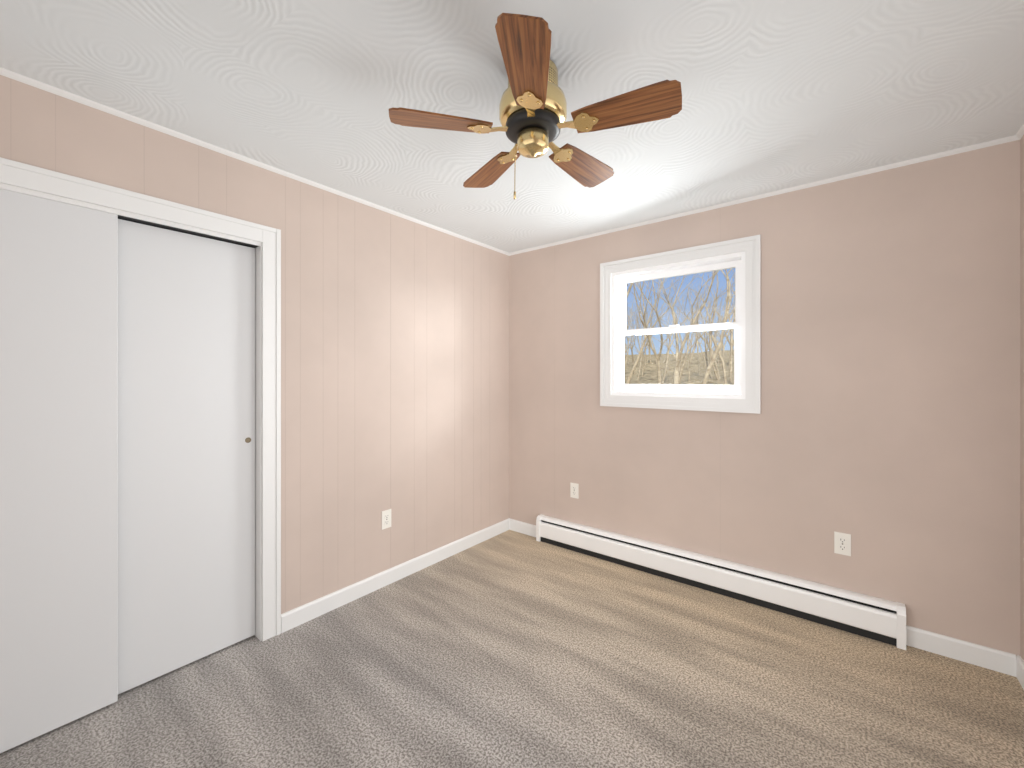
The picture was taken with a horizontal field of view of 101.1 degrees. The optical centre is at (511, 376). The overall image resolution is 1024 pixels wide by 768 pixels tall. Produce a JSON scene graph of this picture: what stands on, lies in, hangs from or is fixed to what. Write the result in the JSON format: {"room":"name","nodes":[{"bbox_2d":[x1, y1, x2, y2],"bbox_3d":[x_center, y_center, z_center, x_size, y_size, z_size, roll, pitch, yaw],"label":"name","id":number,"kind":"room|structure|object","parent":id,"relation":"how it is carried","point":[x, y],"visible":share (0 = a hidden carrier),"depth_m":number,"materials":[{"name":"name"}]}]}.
{"room":"empty bedroom","nodes":[
{"label":"empty bedroom","id":0,"kind":"room"},
{"bbox_2d":[0,75,508,613],"bbox_3d":[-1.181,0.133,2.336,0.140,2.400,3.540,0,0,38],"label":"wall","id":1,"kind":"structure","parent":0,"point":[394,363],"depth_m":2.52,"materials":[{"name":"beige paint"}]},
{"bbox_2d":[0,189,117,752],"bbox_3d":[-1.814,0.329,1.472,0.034,1.984,0.640,0,0,38],"label":"closet door","id":2,"kind":"structure","parent":1,"relation":"in","point":[58,464],"depth_m":1.58,"materials":[{"name":"white paint"}]},
{"bbox_2d":[0,157,280,640],"bbox_3d":[-1.691,0.323,1.693,0.140,2.020,1.239,0,0,38],"label":"door frame","id":3,"kind":"structure","parent":1,"relation":"in","point":[151,221],"depth_m":2.12,"materials":[{"name":"white paint"}]},
{"bbox_2d":[118,219,255,693],"bbox_3d":[-1.522,0.334,1.913,0.035,1.974,0.640,0,0,38],"label":"closet door","id":4,"kind":"structure","parent":1,"relation":"in","point":[186,448],"depth_m":1.92,"materials":[{"name":"white paint"}]},
{"bbox_2d":[0,67,507,254],"bbox_3d":[-1.075,-1.058,2.341,0.018,0.018,3.400,0,0,38],"label":"trim","id":5,"kind":"structure","parent":1,"relation":"attached to","point":[113,111],"depth_m":1.92,"materials":[{"name":"white paint"}]},
{"bbox_2d":[382,509,390,529],"bbox_3d":[-0.802,0.915,2.695,0.006,0.115,0.070,0,0,38],"label":"electrical outlet","id":6,"kind":"object","parent":1,"relation":"attached to","point":[386,518],"visible":1,"depth_m":2.69,"materials":[{"name":"white plastic"}]},
{"bbox_2d":[281,518,508,632],"bbox_3d":[-0.610,1.286,2.931,0.014,0.093,1.898,0,0,38],"label":"baseboard","id":7,"kind":"structure","parent":1,"relation":"attached to","point":[295,617],"depth_m":2.65,"materials":[{"name":"white paint"}]},
{"bbox_2d":[0,530,1023,767],"bbox_3d":[-0.221,1.383,1.663,3.900,0.100,3.680,0,0,38],"label":"floor","id":8,"kind":"structure","parent":0,"point":[510,649],"depth_m":1.78,"materials":[{"name":"beige carpet"}]},
{"bbox_2d":[536,514,905,649],"bbox_3d":[1.077,1.234,2.757,2.196,0.198,0.070,0,0,38],"label":"baseboard heater","id":9,"kind":"object","parent":8,"relation":"on","point":[874,618],"visible":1,"depth_m":2.49,"materials":[{"name":"white metal"}]},
{"bbox_2d":[0,0,1023,252],"bbox_3d":[-0.221,-1.117,1.663,3.900,0.100,3.680,0,0,38],"label":"ceiling","id":10,"kind":"structure","parent":0,"point":[780,94],"depth_m":1.54,"materials":[{"name":"paint"}]},
{"bbox_2d":[389,13,681,198],"bbox_3d":[0.095,-0.846,1.497,0.949,0.443,0.920,0,0,38],"label":"ceiling fan","id":11,"kind":"object","parent":10,"relation":"hanging from","point":[532,111],"visible":1,"depth_m":1.38,"materials":[{"name":"brown wood"}]},
{"bbox_2d":[509,140,1019,655],"bbox_3d":[1.158,0.133,2.828,3.190,2.400,0.140,0,0,38],"label":"wall","id":12,"kind":"structure","parent":0,"point":[883,428],"depth_m":2.26,"materials":[{"name":"beige paint"}]},
{"bbox_2d":[509,518,535,536],"bbox_3d":[0.114,1.286,3.559,0.306,0.093,0.014,0,0,38],"label":"baseboard","id":13,"kind":"structure","parent":12,"relation":"attached to","point":[514,525],"depth_m":3.57,"materials":[{"name":"white paint"}]},
{"bbox_2d":[570,482,578,498],"bbox_3d":[0.484,0.888,3.269,0.070,0.115,0.006,0,0,38],"label":"electrical outlet","id":14,"kind":"object","parent":12,"relation":"attached to","point":[574,490],"visible":1,"depth_m":3.27,"materials":[{"name":"white plastic"}]},
{"bbox_2d":[600,235,760,413],"bbox_3d":[1.105,-0.305,2.858,1.031,1.053,0.159,0,0,38],"label":"window","id":15,"kind":"structure","parent":12,"relation":"in","point":[742,257],"depth_m":2.76,"materials":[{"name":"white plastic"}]},
{"bbox_2d":[508,137,1007,255],"bbox_3d":[1.109,-1.058,2.767,2.850,0.018,0.018,0,0,38],"label":"trim","id":16,"kind":"structure","parent":12,"relation":"attached to","point":[1003,140],"depth_m":2.37,"materials":[{"name":"white paint"}]},
{"bbox_2d":[834,531,850,555],"bbox_3d":[1.766,0.896,2.252,0.070,0.115,0.006,0,0,38],"label":"electrical outlet","id":17,"kind":"object","parent":12,"relation":"attached to","point":[842,543],"visible":1,"depth_m":2.25,"materials":[{"name":"white plastic"}]},
{"bbox_2d":[906,625,1011,674],"bbox_3d":[2.091,1.286,1.989,0.344,0.093,0.014,0,0,38],"label":"baseboard","id":18,"kind":"structure","parent":12,"relation":"attached to","point":[961,650],"depth_m":1.98,"materials":[{"name":"white paint"}]},
{"bbox_2d":[1020,135,1023,660],"bbox_3d":[1.208,0.133,0.439,0.140,2.400,3.540,0,0,38],"label":"wall","id":19,"kind":"structure","parent":0,"point":[1022,397],"depth_m":1.84,"materials":[{"name":"beige paint"}]},
{"bbox_2d":[1008,123,1023,141],"bbox_3d":[1.190,-1.058,0.543,0.018,0.018,3.400,0,0,38],"label":"trim","id":20,"kind":"structure","parent":19,"relation":"attached to","point":[1020,133],"depth_m":1.86,"materials":[{"name":"white paint"}]},
{"bbox_2d":[1009,654,1023,689],"bbox_3d":[1.191,1.286,0.542,0.014,0.093,3.400,0,0,38],"label":"baseboard","id":21,"kind":"structure","parent":19,"relation":"attached to","point":[1011,664],"depth_m":1.86,"materials":[{"name":"white paint"}]},
{"label":"outside","id":22,"kind":"structure","parent":0,"visible":0},
{"bbox_2d":[624,350,733,384],"bbox_3d":[16.396,-1.203,48.483,90.000,8.375,89.400,0,0,38],"label":"ground","id":23,"kind":"structure","parent":22,"point":[651,368],"depth_m":42.11,"materials":[{"name":"brown soil"}]},
{"bbox_2d":[626,283,632,299],"bbox_3d":[2.021,-2.749,10.146,6.618,9.930,5.917,0,0,38],"label":"tree","id":24,"kind":"object","parent":23,"relation":"on","point":[630,287],"depth_m":10.10,"materials":[{"name":"brown plant"}]},
{"bbox_2d":[626,275,704,383],"bbox_3d":[8.081,-4.318,23.928,6.580,10.565,5.544,0,0,38],"label":"tree","id":25,"kind":"object","parent":23,"relation":"on","point":[637,360],"depth_m":23.57,"materials":[{"name":"brown plant"}]},
{"bbox_2d":[627,279,715,383],"bbox_3d":[4.571,-2.088,13.034,4.645,8.121,4.590,0,0,38],"label":"tree","id":26,"kind":"object","parent":23,"relation":"on","point":[659,377],"depth_m":14.12,"materials":[{"name":"brown plant"}]},
{"bbox_2d":[642,271,718,383],"bbox_3d":[4.483,-1.761,11.438,5.031,7.973,3.861,0,0,38],"label":"tree","id":27,"kind":"object","parent":23,"relation":"on","point":[676,371],"depth_m":11.32,"materials":[{"name":"brown plant"}]},
{"bbox_2d":[701,269,734,384],"bbox_3d":[7.587,-3.634,15.128,5.624,10.738,6.132,0,0,38],"label":"tree","id":28,"kind":"object","parent":23,"relation":"on","point":[712,360],"depth_m":15.18,"materials":[{"name":"brown plant"}]}
]}

